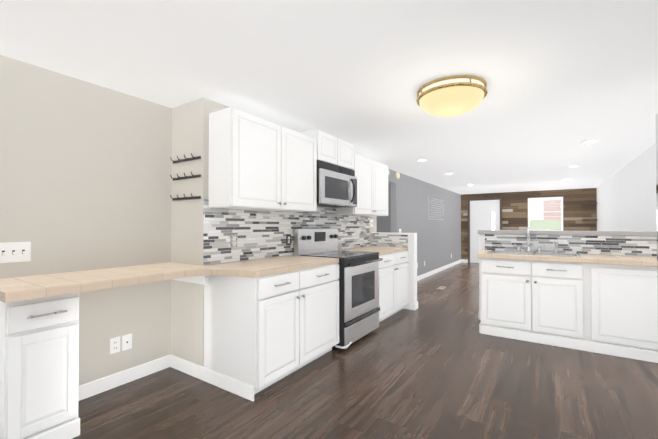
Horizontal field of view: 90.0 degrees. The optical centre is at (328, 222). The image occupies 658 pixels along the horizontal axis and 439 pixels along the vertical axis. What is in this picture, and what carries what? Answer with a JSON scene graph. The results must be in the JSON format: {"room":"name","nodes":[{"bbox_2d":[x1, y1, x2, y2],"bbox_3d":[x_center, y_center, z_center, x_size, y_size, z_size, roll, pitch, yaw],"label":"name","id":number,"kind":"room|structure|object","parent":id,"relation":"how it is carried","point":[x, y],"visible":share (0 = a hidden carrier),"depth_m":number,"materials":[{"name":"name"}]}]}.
{"room":"kitchen","nodes":[
{"label":"kitchen","id":0,"kind":"room"},
{"bbox_2d":[0,55,171,385],"bbox_3d":[-2.588,0.111,1.208,0.120,2.275,4.150,0,-1,34],"label":"wall","id":1,"kind":"structure","parent":0,"point":[85,176],"depth_m":2.40,"materials":[{"name":"beige paint"}]},
{"bbox_2d":[0,242,30,262],"bbox_3d":[-1.954,0.186,2.039,0.015,0.125,0.164,0,-1,34],"label":"light switch","id":2,"kind":"object","parent":1,"relation":"attached to","point":[10,252],"visible":1,"depth_m":2.05,"materials":[{"name":"white plastic"}]},
{"bbox_2d":[110,336,119,353],"bbox_3d":[-1.636,0.940,2.518,0.008,0.118,0.072,0,-1,34],"label":"outlet","id":3,"kind":"object","parent":1,"relation":"attached to","point":[115,345],"visible":1,"depth_m":2.52,"materials":[{"name":"white plastic"}]},
{"bbox_2d":[122,333,131,350],"bbox_3d":[-1.588,0.943,2.589,0.009,0.118,0.072,0,-1,34],"label":"outlet","id":4,"kind":"object","parent":1,"relation":"attached to","point":[126,342],"visible":1,"depth_m":2.58,"materials":[{"name":"white plastic"}]},
{"bbox_2d":[79,355,169,400],"bbox_3d":[-1.616,1.208,2.542,0.014,0.105,0.806,0,-1,34],"label":"baseboard","id":5,"kind":"structure","parent":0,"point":[95,387],"depth_m":2.55,"materials":[{"name":"white wood"}]},
{"bbox_2d":[171,97,376,366],"bbox_3d":[-0.359,0.138,4.160,0.570,2.275,3.235,0,-1,34],"label":"wall","id":6,"kind":"structure","parent":0,"point":[190,127],"depth_m":2.76,"materials":[{"name":"beige paint"}]},
{"bbox_2d":[170,153,200,163],"bbox_3d":[-1.221,-0.538,2.759,0.390,0.043,0.061,0,-1,34],"label":"hook rail","id":7,"kind":"object","parent":6,"relation":"attached to","point":[186,159],"visible":1,"depth_m":2.76,"materials":[{"name":"metal"}]},
{"bbox_2d":[170,172,200,180],"bbox_3d":[-1.221,-0.388,2.758,0.390,0.043,0.061,0,-1,34],"label":"hook rail","id":8,"kind":"object","parent":6,"relation":"attached to","point":[188,177],"visible":1,"depth_m":2.75,"materials":[{"name":"metal"}]},
{"bbox_2d":[170,194,200,200],"bbox_3d":[-1.221,-0.213,2.756,0.390,0.043,0.061,0,-1,34],"label":"hook rail","id":9,"kind":"object","parent":6,"relation":"attached to","point":[188,198],"visible":1,"depth_m":2.76,"materials":[{"name":"metal"}]},
{"bbox_2d":[170,354,253,400],"bbox_3d":[-0.962,1.209,2.600,1.040,0.105,0.014,0,-1,34],"label":"baseboard","id":10,"kind":"structure","parent":6,"relation":"attached to","point":[232,385],"depth_m":2.54,"materials":[{"name":"white wood"}]},
{"bbox_2d":[208,107,319,211],"bbox_3d":[-0.551,-0.500,3.066,0.281,0.768,1.126,0,-1,34],"label":"upper cabinet","id":11,"kind":"object","parent":6,"relation":"attached to","point":[256,163],"depth_m":2.76,"materials":[{"name":"white wood"}]},
{"bbox_2d":[203,199,368,264],"bbox_3d":[-0.192,0.090,3.888,0.008,0.534,2.960,0,-1,34],"label":"backsplash","id":12,"kind":"structure","parent":6,"relation":"attached to","point":[261,234],"depth_m":3.21,"materials":[{"name":"tile"}]},
{"bbox_2d":[231,234,236,247],"bbox_3d":[-0.837,0.166,2.900,0.008,0.118,0.072,0,-1,34],"label":"outlet","id":13,"kind":"object","parent":12,"relation":"attached to","point":[233,240],"visible":1,"depth_m":2.90,"materials":[{"name":"white plastic"}]},
{"bbox_2d":[286,234,290,245],"bbox_3d":[-0.430,0.188,3.513,0.008,0.118,0.072,0,-1,34],"label":"outlet","id":14,"kind":"object","parent":12,"relation":"attached to","point":[288,239],"visible":1,"depth_m":3.51,"materials":[{"name":"white plastic"}]},
{"bbox_2d":[308,129,339,165],"bbox_3d":[-0.112,-0.819,3.730,0.281,0.324,0.453,0,-1,34],"label":"upper cabinet","id":15,"kind":"object","parent":6,"relation":"attached to","point":[329,144],"depth_m":3.64,"materials":[{"name":"white wood"}]},
{"bbox_2d":[317,160,356,207],"bbox_3d":[0.021,-0.422,3.844,0.394,0.461,0.792,0,-1,34],"label":"microwave","id":16,"kind":"object","parent":15,"relation":"attached to","point":[336,186],"visible":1,"depth_m":3.71,"materials":[{"name":"metal"}]},
{"bbox_2d":[340,139,355,170],"bbox_3d":[0.078,-0.817,4.016,0.281,0.324,0.453,0,-1,34],"label":"upper cabinet","id":17,"kind":"object","parent":6,"relation":"attached to","point":[347,156],"depth_m":3.98,"materials":[{"name":"white wood"}]},
{"bbox_2d":[336,154,387,215],"bbox_3d":[0.499,-0.485,4.647,0.281,0.768,1.062,0,-1,34],"label":"upper cabinet","id":18,"kind":"object","parent":6,"relation":"attached to","point":[372,176],"depth_m":4.49,"materials":[{"name":"white wood"}]},
{"bbox_2d":[0,0,657,194],"bbox_3d":[1.324,-1.025,4.641,5.435,0.060,14.420,0,-1,34],"label":"ceiling","id":19,"kind":"structure","parent":0,"point":[564,79],"depth_m":2.16,"materials":[{"name":"white paint"}]},
{"bbox_2d":[416,75,487,116],"bbox_3d":[0.930,-0.921,2.513,0.510,0.184,0.510,0,-1,34],"label":"ceiling light","id":20,"kind":"object","parent":19,"relation":"attached to","point":[450,96],"visible":0.98,"depth_m":2.36,"materials":[{"name":"yellow glass"}]},
{"bbox_2d":[580,140,598,143],"bbox_3d":[3.232,-0.996,4.083,0.184,0.006,0.184,0,-1,34],"label":"recessed light","id":21,"kind":"object","parent":19,"relation":"in","point":[589,141],"visible":0.98,"depth_m":4.08,"materials":[{"name":"white"}]},
{"bbox_2d":[73,262,657,438],"bbox_3d":[1.324,1.310,4.619,5.435,0.060,14.420,0,-1,34],"label":"floor","id":22,"kind":"structure","parent":0,"point":[436,364],"depth_m":2.41,"materials":[{"name":"brown wood"}]},
{"bbox_2d":[0,302,79,438],"bbox_3d":[-1.746,0.822,1.936,0.464,0.866,0.323,0,-1,34],"label":"base cabinet","id":23,"kind":"object","parent":22,"relation":"on","point":[39,357],"depth_m":1.79,"materials":[{"name":"wood"}]},
{"bbox_2d":[204,266,307,393],"bbox_3d":[-0.607,0.829,2.694,0.606,0.866,0.524,0,-1,34],"label":"base cabinet","id":24,"kind":"object","parent":22,"relation":"on","point":[268,322],"depth_m":2.48,"materials":[{"name":"wood"}]},
{"bbox_2d":[0,255,338,317],"bbox_3d":[-0.974,0.370,2.574,1.050,0.047,2.307,0,-1,34],"label":"countertop","id":25,"kind":"structure","parent":24,"relation":"on","point":[39,296],"depth_m":2.12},
{"bbox_2d":[308,262,338,362],"bbox_3d":[-0.334,0.833,3.106,0.606,0.866,0.687,0,-1,34],"label":"base cabinet","id":26,"kind":"object","parent":22,"relation":"on","point":[323,282],"depth_m":2.98,"materials":[{"name":"wood"}]},
{"bbox_2d":[294,228,382,348],"bbox_3d":[0.126,0.671,3.694,0.715,1.200,0.817,0,-1,34],"label":"stove","id":27,"kind":"object","parent":22,"relation":"on","point":[359,307],"visible":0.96,"depth_m":3.54,"materials":[{"name":"metal"}]},
{"bbox_2d":[379,250,408,321],"bbox_3d":[0.621,0.846,4.544,0.606,0.866,1.123,0,-1,34],"label":"base cabinet","id":28,"kind":"object","parent":22,"relation":"on","point":[394,268],"depth_m":4.35,"materials":[{"name":"wood"}]},
{"bbox_2d":[345,246,407,253],"bbox_3d":[0.609,0.389,4.547,0.594,0.047,1.126,0,-1,34],"label":"countertop","id":29,"kind":"structure","parent":28,"relation":"on","point":[381,249],"depth_m":4.41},
{"bbox_2d":[479,258,540,343],"bbox_3d":[2.130,0.840,3.864,0.560,0.866,0.587,0,-1,34],"label":"base cabinet","id":30,"kind":"object","parent":22,"relation":"on","point":[510,289],"depth_m":3.60,"materials":[{"name":"white wood"}]},
{"bbox_2d":[541,262,588,351],"bbox_3d":[2.487,0.838,3.627,0.522,0.866,0.587,0,-1,34],"label":"base cabinet","id":31,"kind":"object","parent":22,"relation":"on","point":[564,285],"depth_m":3.33,"materials":[{"name":"white wood"}]},
{"bbox_2d":[589,262,657,362],"bbox_3d":[3.043,0.834,3.258,0.813,0.866,0.587,0,-1,34],"label":"base cabinet","id":32,"kind":"object","parent":22,"relation":"on","point":[602,304],"depth_m":3.09,"materials":[{"name":"white wood"}]},
{"bbox_2d":[477,251,656,265],"bbox_3d":[2.617,0.379,3.524,1.814,0.047,0.610,0,-1,34],"label":"countertop","id":33,"kind":"structure","parent":32,"relation":"on","point":[602,260],"depth_m":3.31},
{"bbox_2d":[485,250,580,257],"bbox_3d":[2.327,0.450,3.769,0.878,0.196,0.494,0,-1,34],"label":"sink","id":34,"kind":"object","parent":33,"relation":"in","point":[555,255],"depth_m":3.84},
{"bbox_2d":[514,228,558,252],"bbox_3d":[2.408,0.207,3.841,0.450,0.289,0.221,0,-1,34],"label":"faucet","id":35,"kind":"object","parent":33,"relation":"on","point":[539,248],"visible":1,"depth_m":3.85,"materials":[{"name":"silver metal"}]},
{"bbox_2d":[656,113,657,326],"bbox_3d":[1.463,0.369,0.857,0.764,1.752,1.130,0,-1,34],"label":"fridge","id":36,"kind":"object","parent":22,"relation":"on","point":[657,202],"visible":1,"depth_m":1.49,"materials":[{"name":"metal"}]},
{"bbox_2d":[377,183,390,232],"bbox_3d":[0.875,0.168,7.280,1.515,2.275,0.100,0,-1,34],"label":"wall","id":37,"kind":"structure","parent":0,"point":[383,223],"depth_m":6.97,"materials":[{"name":"grey paint"}]},
{"bbox_2d":[388,169,460,275],"bbox_3d":[2.514,0.177,8.272,0.120,2.275,6.795,0,-1,34],"label":"wall","id":38,"kind":"structure","parent":0,"point":[438,243],"depth_m":7.98,"materials":[{"name":"grey paint"}]},
{"bbox_2d":[430,198,443,219],"bbox_3d":[2.829,-0.350,8.641,0.001,0.555,1.420,0,-1,34],"label":"decal","id":39,"kind":"object","parent":38,"relation":"attached to","point":[437,208],"visible":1,"depth_m":8.62},
{"bbox_2d":[417,259,461,280],"bbox_3d":[2.874,1.266,8.683,0.014,0.105,5.666,0,-1,34],"label":"baseboard","id":40,"kind":"structure","parent":38,"relation":"attached to","point":[427,274],"depth_m":8.62,"materials":[{"name":"white wood"}]},
{"bbox_2d":[371,230,656,319],"bbox_3d":[2.144,0.690,4.288,3.454,1.175,0.165,0,-1,34],"label":"wall","id":41,"kind":"structure","parent":0,"point":[633,243],"depth_m":3.90,"materials":[{"name":"tile"}]},
{"bbox_2d":[408,302,413,309],"bbox_3d":[1.201,1.230,4.825,0.097,0.105,0.014,0,-1,34],"label":"baseboard","id":42,"kind":"structure","parent":41,"relation":"attached to","point":[410,306],"depth_m":4.81,"materials":[{"name":"white wood"}]},
{"bbox_2d":[414,301,417,309],"bbox_3d":[1.283,1.230,4.848,0.014,0.105,0.144,0,-1,34],"label":"baseboard","id":43,"kind":"structure","parent":41,"relation":"attached to","point":[415,305],"depth_m":4.84,"materials":[{"name":"white wood"}]},
{"bbox_2d":[461,188,596,260],"bbox_3d":[5.959,0.194,10.135,3.800,2.275,0.120,0,-1,34],"label":"wall","id":44,"kind":"structure","parent":0,"point":[515,211],"depth_m":9.99,"materials":[{"name":"brown wood"}]},
{"bbox_2d":[468,197,501,262],"bbox_3d":[5.023,0.276,10.632,1.020,2.120,0.082,0,-1,34],"label":"door","id":45,"kind":"structure","parent":44,"relation":"in","point":[484,213],"depth_m":10.73,"materials":[{"name":"white wood"}]},
{"bbox_2d":[528,197,562,230],"bbox_3d":[6.443,-0.241,9.810,0.878,0.998,0.100,0,-1,34],"label":"window","id":46,"kind":"structure","parent":44,"relation":"in","point":[545,213],"depth_m":9.79,"materials":[{"name":"white glass"}]},
{"bbox_2d":[582,219,597,220],"bbox_3d":[7.220,-0.067,9.107,0.311,0.044,0.198,0,-1,34],"label":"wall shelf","id":47,"kind":"object","parent":44,"relation":"attached to","point":[589,220],"visible":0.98,"depth_m":9.03,"materials":[{"name":"brown wood"}]},
{"bbox_2d":[597,143,656,230],"bbox_3d":[3.538,0.129,3.160,0.120,2.275,14.180,0,-1,34],"label":"wall","id":48,"kind":"structure","parent":0,"point":[626,197],"depth_m":5.34,"materials":[{"name":"white paint"}]}
]}

